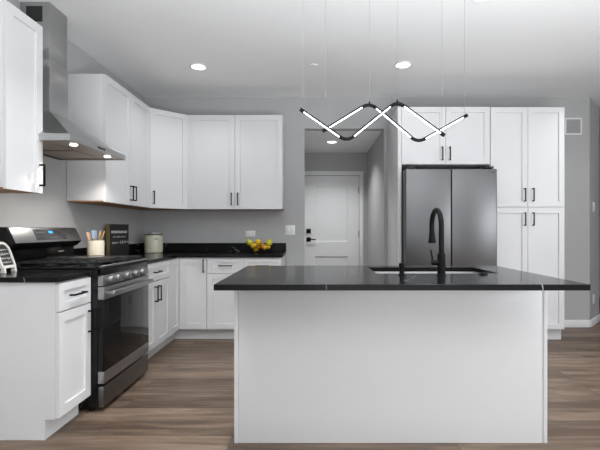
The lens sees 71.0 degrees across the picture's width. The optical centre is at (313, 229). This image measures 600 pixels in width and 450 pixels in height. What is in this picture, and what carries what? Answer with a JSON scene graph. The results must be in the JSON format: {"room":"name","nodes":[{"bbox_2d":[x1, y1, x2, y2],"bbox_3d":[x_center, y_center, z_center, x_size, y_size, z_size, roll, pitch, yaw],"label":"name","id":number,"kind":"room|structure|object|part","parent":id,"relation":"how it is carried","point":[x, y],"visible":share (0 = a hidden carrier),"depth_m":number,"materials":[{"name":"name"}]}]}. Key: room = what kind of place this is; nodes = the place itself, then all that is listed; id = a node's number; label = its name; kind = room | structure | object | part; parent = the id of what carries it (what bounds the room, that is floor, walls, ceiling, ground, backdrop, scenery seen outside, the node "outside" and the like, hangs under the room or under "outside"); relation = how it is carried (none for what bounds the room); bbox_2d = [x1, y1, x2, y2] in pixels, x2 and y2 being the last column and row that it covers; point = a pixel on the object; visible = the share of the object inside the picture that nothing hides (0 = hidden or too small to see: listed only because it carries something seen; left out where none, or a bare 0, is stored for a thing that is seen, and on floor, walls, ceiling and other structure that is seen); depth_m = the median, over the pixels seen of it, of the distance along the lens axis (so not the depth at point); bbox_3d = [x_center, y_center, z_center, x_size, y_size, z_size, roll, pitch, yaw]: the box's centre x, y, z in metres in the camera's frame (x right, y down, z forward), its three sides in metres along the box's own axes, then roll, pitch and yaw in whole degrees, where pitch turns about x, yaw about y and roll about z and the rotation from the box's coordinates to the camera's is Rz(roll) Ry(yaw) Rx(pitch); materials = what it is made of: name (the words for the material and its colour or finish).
{"room":"kitchen","nodes":[
{"label":"kitchen","id":0,"kind":"room"},
{"bbox_2d":[0,0,142,247],"bbox_3d":[-2.115,-0.207,0.795,0.120,2.775,8.790,0,0,0],"label":"wall","id":1,"kind":"structure","parent":0,"point":[49,208],"depth_m":3.49,"materials":[{"name":"grey paint"}]},
{"bbox_2d":[0,0,45,192],"bbox_3d":[-1.872,-0.763,2.523,0.358,1.065,0.322,0,0,0],"label":"upper cabinet","id":2,"kind":"object","parent":1,"relation":"attached to","point":[22,168],"visible":1,"depth_m":2.50,"materials":[{"name":"white paint"}]},
{"bbox_3d":[-1.901,-0.235,2.523,0.293,0.008,0.314,0,0,0],"label":"underside panel","id":3,"kind":"part","parent":2,"relation":"part of","materials":[{"name":"brown wood"}]},
{"bbox_3d":[-1.712,-0.343,2.652,0.036,0.140,0.011,0,0,0],"label":"handle","id":4,"kind":"part","parent":2,"relation":"part of","materials":[{"name":"black metal"}]},
{"bbox_2d":[20,2,124,159],"bbox_3d":[-1.790,-1.079,3.030,0.524,1.031,0.776,0,0,0],"label":"range hood","id":5,"kind":"object","parent":1,"relation":"attached to","point":[62,138],"visible":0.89,"depth_m":2.97,"materials":[{"name":"metal"}]},
{"bbox_3d":[-1.852,-0.567,3.030,0.280,0.003,0.696,0,0,0],"label":"filter frame","id":6,"kind":"part","parent":5,"relation":"part of","materials":[{"name":"metal"}]},
{"bbox_3d":[-1.792,-0.576,3.030,0.495,0.013,0.750,0,0,0],"label":"filter panel","id":7,"kind":"part","parent":5,"relation":"part of","materials":[{"name":"metal"}]},
{"bbox_2d":[67,74,149,207],"bbox_3d":[-1.872,-0.763,3.975,0.358,1.065,0.966,0,0,0],"label":"upper cabinet","id":8,"kind":"object","parent":1,"relation":"attached to","point":[99,105],"visible":0.98,"depth_m":3.62,"materials":[{"name":"white paint"}]},
{"bbox_3d":[-1.901,-0.235,3.975,0.293,0.008,0.958,0,0,0],"label":"underside panel","id":9,"kind":"part","parent":8,"relation":"part of","materials":[{"name":"brown wood"}]},
{"bbox_3d":[-1.739,-0.761,3.743,0.019,1.063,0.498,0,0,0],"label":"door","id":10,"kind":"part","parent":8,"relation":"part of","materials":[{"name":"white paint"}]},
{"bbox_3d":[-1.739,-0.761,4.226,0.019,1.063,0.459,0,0,0],"label":"door","id":11,"kind":"part","parent":8,"relation":"part of","materials":[{"name":"white paint"}]},
{"bbox_2d":[0,297,599,449],"bbox_3d":[1.550,1.230,1.800,7.700,0.100,11.600,0,0,0],"label":"floor","id":12,"kind":"structure","parent":0,"point":[184,399],"depth_m":2.72,"materials":[{"name":"brown wood"}]},
{"bbox_2d":[0,276,93,439],"bbox_3d":[-1.720,0.738,2.520,0.662,0.884,0.336,0,0,0],"label":"base cabinet","id":13,"kind":"object","parent":12,"relation":"on","point":[45,328],"visible":1,"depth_m":2.35,"materials":[{"name":"white paint"}]},
{"bbox_2d":[0,271,91,282],"bbox_3d":[-1.736,0.281,2.518,0.632,0.030,0.364,0,0,0],"label":"countertop","id":14,"kind":"structure","parent":13,"relation":"on","point":[10,276],"depth_m":2.43,"materials":[{"name":"black stone"}]},
{"bbox_2d":[0,242,16,272],"bbox_3d":[-1.941,0.171,2.608,0.121,0.189,0.135,0,0,-5],"label":"stand","id":15,"kind":"object","parent":14,"relation":"on","point":[7,260],"visible":1,"depth_m":2.62,"materials":[{"name":"white wood"}]},
{"bbox_3d":[-1.434,0.383,2.520,0.019,0.158,0.332,0,0,0],"label":"drawer","id":16,"kind":"part","parent":13,"relation":"part of","materials":[{"name":"white paint"}]},
{"bbox_3d":[-1.434,0.763,2.520,0.019,0.589,0.332,0,0,0],"label":"door","id":17,"kind":"part","parent":13,"relation":"part of","materials":[{"name":"white paint"}]},
{"bbox_3d":[-1.407,0.383,2.520,0.036,0.011,0.140,0,0,0],"label":"handle","id":18,"kind":"part","parent":13,"relation":"part of","materials":[{"name":"black metal"}]},
{"bbox_3d":[-1.407,0.580,2.656,0.036,0.140,0.011,0,0,0],"label":"handle","id":19,"kind":"part","parent":13,"relation":"part of","materials":[{"name":"black metal"}]},
{"bbox_2d":[0,227,153,410],"bbox_3d":[-1.679,0.582,3.070,0.769,1.196,0.777,0,0,0],"label":"gas range","id":20,"kind":"object","parent":12,"relation":"on","point":[119,283],"visible":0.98,"depth_m":2.90,"materials":[{"name":"black metal"}]},
{"bbox_2d":[16,258,146,275],"bbox_3d":[-1.645,0.261,3.070,0.575,0.073,0.733,0,0,0],"label":"cooktop","id":21,"kind":"object","parent":20,"relation":"in","point":[98,266],"depth_m":2.82,"materials":[{"name":"black metal"}]},
{"bbox_3d":[-1.335,0.331,2.771,0.034,0.063,0.063,0,0,0],"label":"knob","id":22,"kind":"part","parent":20,"relation":"part of","materials":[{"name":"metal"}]},
{"bbox_3d":[-1.335,0.331,2.868,0.034,0.063,0.063,0,0,0],"label":"knob","id":23,"kind":"part","parent":20,"relation":"part of","materials":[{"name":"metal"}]},
{"bbox_3d":[-1.369,0.685,3.070,0.035,0.465,0.729,0,0,0],"label":"oven door","id":24,"kind":"part","parent":20,"relation":"part of","materials":[{"name":"black glass"}]},
{"bbox_3d":[-1.369,1.080,3.070,0.035,0.136,0.729,0,0,0],"label":"storage drawer","id":25,"kind":"part","parent":20,"relation":"part of","materials":[{"name":"metal"}]},
{"bbox_3d":[-1.370,0.332,3.070,0.035,0.065,0.733,0,0,0],"label":"control panel","id":26,"kind":"part","parent":20,"relation":"part of","materials":[{"name":"silver metal"}]},
{"bbox_3d":[-1.367,0.411,3.070,0.040,0.081,0.733,0,0,0],"label":"rail","id":27,"kind":"part","parent":20,"relation":"part of","materials":[{"name":"silver metal"}]},
{"bbox_3d":[-1.367,0.957,3.070,0.040,0.077,0.733,0,0,0],"label":"rail","id":28,"kind":"part","parent":20,"relation":"part of","materials":[{"name":"silver metal"}]},
{"bbox_3d":[-1.335,0.331,3.011,0.034,0.063,0.063,0,0,0],"label":"knob","id":29,"kind":"part","parent":20,"relation":"part of","materials":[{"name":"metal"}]},
{"bbox_3d":[-1.321,0.413,3.070,0.053,0.030,0.673,0,0,0],"label":"handle","id":30,"kind":"part","parent":20,"relation":"part of","materials":[{"name":"silver metal"}]},
{"bbox_3d":[-1.335,0.331,3.158,0.034,0.063,0.063,0,0,0],"label":"knob","id":31,"kind":"part","parent":20,"relation":"part of","materials":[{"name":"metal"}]},
{"bbox_3d":[-1.335,0.331,3.273,0.034,0.063,0.063,0,0,0],"label":"knob","id":32,"kind":"part","parent":20,"relation":"part of","materials":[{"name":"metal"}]},
{"bbox_2d":[146,260,169,358],"bbox_3d":[-1.720,0.738,3.805,0.662,0.884,0.730,0,0,0],"label":"base cabinet","id":33,"kind":"object","parent":12,"relation":"on","point":[158,290],"visible":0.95,"depth_m":3.87,"materials":[{"name":"white paint"}]},
{"bbox_3d":[-1.434,0.763,3.623,0.019,0.589,0.361,0,0,0],"label":"door","id":34,"kind":"part","parent":33,"relation":"part of","materials":[{"name":"white paint"}]},
{"bbox_3d":[-1.407,0.580,3.765,0.036,0.140,0.011,0,0,0],"label":"handle","id":35,"kind":"part","parent":33,"relation":"part of","materials":[{"name":"black metal"}]},
{"bbox_3d":[-1.434,0.383,3.805,0.019,0.158,0.726,0,0,0],"label":"drawer","id":36,"kind":"part","parent":33,"relation":"part of","materials":[{"name":"white paint"}]},
{"bbox_3d":[-1.434,0.763,3.987,0.019,0.589,0.361,0,0,0],"label":"door","id":37,"kind":"part","parent":33,"relation":"part of","materials":[{"name":"white paint"}]},
{"bbox_2d":[162,257,208,347],"bbox_3d":[-1.591,0.738,4.619,0.919,0.884,0.894,0,0,0],"label":"base cabinet","id":38,"kind":"object","parent":12,"relation":"on","point":[188,275],"visible":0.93,"depth_m":4.46,"materials":[{"name":"white paint"}]},
{"bbox_3d":[-1.434,0.682,4.314,0.019,0.754,0.281,0,0,0],"label":"door","id":39,"kind":"part","parent":38,"relation":"part of","materials":[{"name":"white paint"}]},
{"bbox_2d":[74,243,285,263],"bbox_3d":[-1.191,0.229,4.253,1.722,0.134,1.627,0,0,0],"label":"countertop","id":40,"kind":"structure","parent":38,"relation":"on","point":[170,250],"depth_m":4.86,"materials":[{"name":"black stone"}]},
{"bbox_2d":[87,240,104,254],"bbox_3d":[-1.845,0.179,3.560,0.132,0.171,0.132,0,0,0],"label":"utensil crock","id":41,"kind":"object","parent":40,"relation":"on","point":[97,247],"visible":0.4,"depth_m":3.51,"materials":[{"name":"white ceramic"}]},
{"bbox_2d":[86,232,91,240],"bbox_3d":[-1.877,0.130,3.548,0.065,0.215,0.052,0,0,0],"label":"spatula","id":42,"kind":"object","parent":41,"relation":"in","point":[87,233],"visible":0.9,"depth_m":3.54,"materials":[{"name":"brown wood"}]},
{"bbox_2d":[91,231,96,240],"bbox_3d":[-1.860,0.123,3.580,0.038,0.228,0.052,0,0,23],"label":"spatula","id":43,"kind":"object","parent":41,"relation":"in","point":[94,233],"visible":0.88,"depth_m":3.58,"materials":[{"name":"blue plastic"}]},
{"bbox_2d":[106,224,128,254],"bbox_3d":[-1.966,0.106,4.225,0.048,0.318,0.309,0,0,10],"label":"block sign","id":44,"kind":"object","parent":40,"relation":"on","point":[117,235],"visible":0.94,"depth_m":4.18,"materials":[{"name":"brown wood"}]},
{"bbox_2d":[144,232,162,252],"bbox_3d":[-1.845,0.145,4.850,0.202,0.240,0.202,0,0,0],"label":"canister","id":45,"kind":"object","parent":40,"relation":"on","point":[153,241],"visible":1,"depth_m":4.77,"materials":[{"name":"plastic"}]},
{"bbox_2d":[245,245,271,252],"bbox_3d":[-0.625,0.221,4.800,0.302,0.085,0.302,0,0,0],"label":"fruit bowl","id":46,"kind":"object","parent":40,"relation":"on","point":[253,250],"visible":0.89,"depth_m":4.72,"materials":[{"name":"black metal"}]},
{"bbox_2d":[247,239,252,245],"bbox_3d":[-0.728,0.142,4.801,0.071,0.094,0.071,0,0,0],"label":"pear","id":47,"kind":"object","parent":46,"relation":"in","point":[249,241],"visible":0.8,"depth_m":4.78,"materials":[{"name":"food"}]},
{"bbox_2d":[266,239,271,244],"bbox_3d":[-0.507,0.146,4.801,0.072,0.089,0.070,0,0,-10],"label":"pear","id":48,"kind":"object","parent":46,"relation":"in","point":[269,241],"visible":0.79,"depth_m":4.78,"materials":[{"name":"food"}]},
{"bbox_3d":[-1.279,0.682,4.469,0.286,0.754,0.019,0,0,0],"label":"door","id":49,"kind":"part","parent":38,"relation":"part of","materials":[{"name":"white paint"}]},
{"bbox_2d":[207,255,284,338],"bbox_3d":[-0.738,0.738,4.745,0.785,0.884,0.642,0,0,0],"label":"base cabinet","id":50,"kind":"object","parent":12,"relation":"on","point":[220,304],"visible":0.48,"depth_m":4.47,"materials":[{"name":"white paint"}]},
{"bbox_3d":[-0.934,0.763,4.469,0.388,0.589,0.019,0,0,0],"label":"door","id":51,"kind":"part","parent":50,"relation":"part of","materials":[{"name":"white paint"}]},
{"bbox_3d":[-0.934,0.383,4.469,0.388,0.158,0.019,0,0,0],"label":"drawer","id":52,"kind":"part","parent":50,"relation":"part of","materials":[{"name":"white paint"}]},
{"bbox_3d":[-0.541,0.383,4.469,0.388,0.158,0.019,0,0,0],"label":"drawer","id":53,"kind":"part","parent":50,"relation":"part of","materials":[{"name":"white paint"}]},
{"bbox_2d":[234,291,546,442],"bbox_3d":[0.426,0.739,2.710,1.730,0.883,0.784,0,0,0],"label":"kitchen island","id":54,"kind":"object","parent":12,"relation":"on","point":[310,366],"visible":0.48,"depth_m":2.32,"materials":[{"name":"white paint"}]},
{"bbox_3d":[-0.427,0.739,2.682,0.022,0.883,0.727,0,0,0],"label":"corner trim","id":55,"kind":"part","parent":54,"relation":"part of","materials":[{"name":"white paint"}]},
{"bbox_2d":[214,266,590,290],"bbox_3d":[0.429,0.281,2.563,1.825,0.030,1.064,0,0,0],"label":"island countertop","id":56,"kind":"structure","parent":54,"relation":"on","point":[249,278],"depth_m":2.19,"materials":[{"name":"black stone"}]},
{"bbox_2d":[398,263,404,274],"bbox_3d":[0.515,0.230,2.470,0.042,0.070,0.082,0,0,0],"label":"soap dispenser","id":57,"kind":"object","parent":56,"relation":"on","point":[401,265],"visible":1,"depth_m":2.44,"materials":[{"name":"black metal"}]},
{"bbox_2d":[374,271,476,272],"bbox_3d":[0.754,0.398,2.752,0.800,0.202,0.473,0,0,0],"label":"undermount sink","id":58,"kind":"object","parent":56,"relation":"in","point":[374,271],"visible":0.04,"depth_m":2.96,"materials":[{"name":"metal"}]},
{"bbox_2d":[428,208,445,275],"bbox_3d":[0.718,0.067,2.518,0.093,0.397,0.239,0,0,0],"label":"faucet","id":59,"kind":"object","parent":56,"relation":"on","point":[440,262],"visible":1,"depth_m":2.42,"materials":[{"name":"black metal"}]},
{"bbox_3d":[0.696,0.161,2.425,0.048,0.092,0.033,0,0,0],"label":"lever handle","id":60,"kind":"part","parent":59,"relation":"part of","materials":[{"name":"black metal"}]},
{"bbox_3d":[0.738,0.005,2.523,0.030,0.272,0.226,0,0,0],"label":"spout","id":61,"kind":"part","parent":59,"relation":"part of","materials":[{"name":"black metal"}]},
{"bbox_3d":[1.280,0.739,2.682,0.022,0.883,0.727,0,0,0],"label":"corner trim","id":62,"kind":"part","parent":54,"relation":"part of","materials":[{"name":"white paint"}]},
{"bbox_2d":[387,107,400,265],"bbox_3d":[0.909,-0.058,4.748,0.038,2.475,0.636,0,0,0],"label":"end panel","id":63,"kind":"object","parent":12,"relation":"on","point":[393,132],"visible":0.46,"depth_m":4.62,"materials":[{"name":"white paint"}]},
{"bbox_2d":[401,166,496,265],"bbox_3d":[1.397,0.259,4.645,0.925,1.802,0.791,0,0,0],"label":"refrigerator","id":64,"kind":"object","parent":12,"relation":"on","point":[466,199],"visible":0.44,"depth_m":4.25,"materials":[{"name":"grey metal"}]},
{"bbox_3d":[1.164,-0.068,4.288,0.460,1.095,0.076,0,0,0],"label":"door","id":65,"kind":"part","parent":64,"relation":"part of","materials":[{"name":"metal"}]},
{"bbox_3d":[1.629,-0.068,4.288,0.460,1.095,0.076,0,0,0],"label":"door","id":66,"kind":"part","parent":64,"relation":"part of","materials":[{"name":"metal"}]},
{"bbox_2d":[478,107,563,338],"bbox_3d":[2.261,-0.058,4.730,0.796,2.475,0.672,0,0,0],"label":"pantry cabinet","id":67,"kind":"object","parent":12,"relation":"on","point":[527,143],"visible":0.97,"depth_m":4.44,"materials":[{"name":"white paint"}]},
{"bbox_3d":[2.063,-0.765,4.439,0.391,1.050,0.019,0,0,0],"label":"door","id":68,"kind":"part","parent":67,"relation":"part of","materials":[{"name":"white paint"}]},
{"bbox_3d":[2.063,0.410,4.439,0.391,1.281,0.019,0,0,0],"label":"door","id":69,"kind":"part","parent":67,"relation":"part of","materials":[{"name":"white paint"}]},
{"bbox_3d":[2.311,-0.110,4.412,0.011,0.140,0.036,0,0,0],"label":"handle","id":70,"kind":"part","parent":67,"relation":"part of","materials":[{"name":"black metal"}]},
{"bbox_3d":[2.455,-0.765,4.439,0.384,1.050,0.019,0,0,0],"label":"door","id":71,"kind":"part","parent":67,"relation":"part of","materials":[{"name":"white paint"}]},
{"bbox_3d":[2.455,0.410,4.439,0.384,1.281,0.019,0,0,0],"label":"door","id":72,"kind":"part","parent":67,"relation":"part of","materials":[{"name":"white paint"}]},
{"bbox_2d":[18,0,599,137],"bbox_3d":[1.550,-1.645,1.800,7.700,0.100,11.600,0,0,0],"label":"ceiling","id":73,"kind":"structure","parent":0,"point":[248,48],"depth_m":3.62,"materials":[{"name":"white paint"}]},
{"bbox_2d":[189,63,207,70],"bbox_3d":[-1.125,-1.590,4.110,0.176,0.010,0.176,0,0,0],"label":"recessed light","id":74,"kind":"object","parent":73,"relation":"in","point":[196,66],"visible":1,"depth_m":4.10,"materials":[{"name":"white plastic"}]},
{"bbox_2d":[299,0,467,141],"bbox_3d":[0.430,-1.065,2.560,1.100,1.058,0.070,0,0,0],"label":"pendant light","id":75,"kind":"object","parent":73,"relation":"hanging from","point":[396,103],"visible":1,"depth_m":2.57,"materials":[{"name":"black metal"}]},
{"bbox_2d":[394,61,411,68],"bbox_3d":[0.866,-1.590,4.060,0.176,0.010,0.176,0,0,0],"label":"recessed light","id":76,"kind":"object","parent":73,"relation":"in","point":[402,64],"visible":1,"depth_m":4.05,"materials":[{"name":"white plastic"}]},
{"bbox_2d":[305,153,366,265],"bbox_3d":[0.221,-0.019,6.730,1.499,2.398,0.120,0,0,0],"label":"wall","id":77,"kind":"structure","parent":0,"point":[313,161],"depth_m":6.67,"materials":[{"name":"grey paint"}]},
{"bbox_2d":[305,176,358,265],"bbox_3d":[0.291,0.161,6.670,0.877,2.023,0.108,0,0,0],"label":"door","id":78,"kind":"structure","parent":77,"relation":"in","point":[331,202],"depth_m":6.68,"materials":[{"name":"white paint"}]},
{"bbox_3d":[-0.038,0.157,6.649,0.150,0.070,0.066,0,0,0],"label":"lever handle","id":79,"kind":"part","parent":78,"relation":"part of","materials":[{"name":"black metal"}]},
{"bbox_2d":[305,171,362,265],"bbox_3d":[0.287,0.127,6.660,1.010,2.104,0.017,0,0,0],"label":"door frame","id":80,"kind":"structure","parent":77,"relation":"attached to","point":[360,173],"depth_m":6.65,"materials":[{"name":"white paint"}]},
{"bbox_2d":[305,131,381,152],"bbox_3d":[0.221,-1.258,5.992,1.499,0.080,1.595,0,0,0],"label":"ceiling","id":81,"kind":"structure","parent":0,"point":[315,141],"depth_m":5.88,"materials":[{"name":"white paint"}]},
{"bbox_2d":[143,97,589,319],"bbox_3d":[0.639,-0.207,5.130,5.388,2.775,0.120,0,0,0],"label":"wall","id":82,"kind":"structure","parent":0,"point":[176,226],"depth_m":5.07,"materials":[{"name":"grey paint"}]},
{"bbox_2d":[127,108,190,209],"bbox_3d":[-1.736,-0.762,4.755,0.629,1.066,0.621,0,0,0],"label":"upper cabinet","id":83,"kind":"object","parent":82,"relation":"attached to","point":[168,130],"visible":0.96,"depth_m":4.61,"materials":[{"name":"white paint"}]},
{"bbox_3d":[-1.742,-0.235,4.764,0.611,0.008,0.592,0,0,0],"label":"underside panel","id":84,"kind":"part","parent":83,"relation":"part of","materials":[{"name":"brown wood"}]},
{"bbox_3d":[-1.583,-0.761,4.604,0.424,1.063,0.019,0,0,-43],"label":"door","id":85,"kind":"part","parent":83,"relation":"part of","materials":[{"name":"white paint"}]},
{"bbox_2d":[74,243,285,255],"bbox_3d":[-1.191,0.214,4.253,1.722,0.104,1.627,0,0,0],"label":"backsplash","id":86,"kind":"structure","parent":82,"relation":"attached to","point":[138,247],"depth_m":5.05,"materials":[{"name":"black stone"}]},
{"bbox_2d":[188,115,283,209],"bbox_3d":[-0.888,-0.763,4.887,1.072,1.065,0.358,0,0,0],"label":"upper cabinet","id":87,"kind":"object","parent":82,"relation":"attached to","point":[236,162],"visible":1,"depth_m":4.75,"materials":[{"name":"white paint"}]},
{"bbox_3d":[-1.156,-0.761,4.754,0.532,1.063,0.019,0,0,0],"label":"door","id":88,"kind":"part","parent":87,"relation":"part of","materials":[{"name":"white paint"}]},
{"bbox_3d":[-0.888,-0.235,4.915,1.064,0.008,0.293,0,0,0],"label":"underside panel","id":89,"kind":"part","parent":87,"relation":"part of","materials":[{"name":"brown wood"}]},
{"bbox_3d":[-0.620,-0.761,4.754,0.532,1.063,0.019,0,0,0],"label":"door","id":90,"kind":"part","parent":87,"relation":"part of","materials":[{"name":"white paint"}]},
{"bbox_2d":[246,231,254,236],"bbox_3d":[-0.760,0.050,5.065,0.116,0.070,0.008,0,0,0],"label":"outlet","id":91,"kind":"object","parent":82,"relation":"attached to","point":[248,233],"visible":1,"depth_m":5.07,"materials":[{"name":"white plastic"}]},
{"bbox_2d":[285,225,294,234],"bbox_3d":[-0.281,0.006,5.065,0.118,0.116,0.010,0,0,0],"label":"light switch","id":92,"kind":"object","parent":82,"relation":"attached to","point":[289,229],"visible":1,"depth_m":5.07,"materials":[{"name":"white plastic"}]},
{"bbox_2d":[401,107,489,171],"bbox_3d":[1.395,-0.992,4.730,0.930,0.607,0.672,0,0,0],"label":"upper cabinet","id":93,"kind":"object","parent":82,"relation":"attached to","point":[465,144],"visible":0.93,"depth_m":4.44,"materials":[{"name":"white paint"}]},
{"bbox_3d":[1.163,-0.992,4.439,0.461,0.603,0.019,0,0,0],"label":"door","id":94,"kind":"part","parent":93,"relation":"part of","materials":[{"name":"white paint"}]},
{"bbox_3d":[1.627,-0.992,4.439,0.461,0.603,0.019,0,0,0],"label":"door","id":95,"kind":"part","parent":93,"relation":"part of","materials":[{"name":"white paint"}]},
{"bbox_2d":[565,118,581,134],"bbox_3d":[3.132,-1.245,5.064,0.205,0.205,0.011,0,0,0],"label":"air vent","id":96,"kind":"object","parent":82,"relation":"in","point":[573,126],"visible":1,"depth_m":5.06,"materials":[{"name":"white plastic"}]},
{"bbox_2d":[567,119,580,132],"bbox_3d":[3.132,-1.245,5.064,0.169,0.169,0.009,0,0,0],"label":"grille","id":97,"kind":"object","parent":96,"relation":"attached to","point":[573,125],"depth_m":5.06,"materials":[{"name":"grey metal"}]},
{"bbox_2d":[564,320,589,326],"bbox_3d":[2.999,1.135,5.062,0.667,0.087,0.013,0,0,0],"label":"baseboard","id":98,"kind":"structure","parent":82,"relation":"attached to","point":[567,323],"depth_m":5.06,"materials":[{"name":"white paint"}]},
{"bbox_2d":[367,132,381,265],"bbox_3d":[0.910,-0.019,5.933,0.120,2.398,1.475,0,0,0],"label":"wall","id":99,"kind":"structure","parent":0,"point":[374,155],"depth_m":5.85,"materials":[{"name":"grey paint"}]},
{"bbox_2d":[590,98,598,319],"bbox_3d":[3.470,-0.207,5.288,0.120,2.775,0.498,0,0,45],"label":"wall","id":100,"kind":"structure","parent":0,"point":[594,107],"depth_m":5.24,"materials":[{"name":"grey paint"}]},
{"bbox_2d":[590,314,599,326],"bbox_3d":[3.517,1.135,5.241,0.013,0.087,0.498,0,0,45],"label":"baseboard","id":101,"kind":"structure","parent":100,"relation":"attached to","point":[595,320],"depth_m":5.21,"materials":[{"name":"white paint"}]},
{"bbox_2d":[599,138,599,296],"bbox_3d":[4.050,-0.207,7.360,2.300,2.775,0.120,0,0,0],"label":"wall","id":102,"kind":"structure","parent":0,"point":[599,138],"depth_m":7.30,"materials":[{"name":"grey paint"}]}
]}

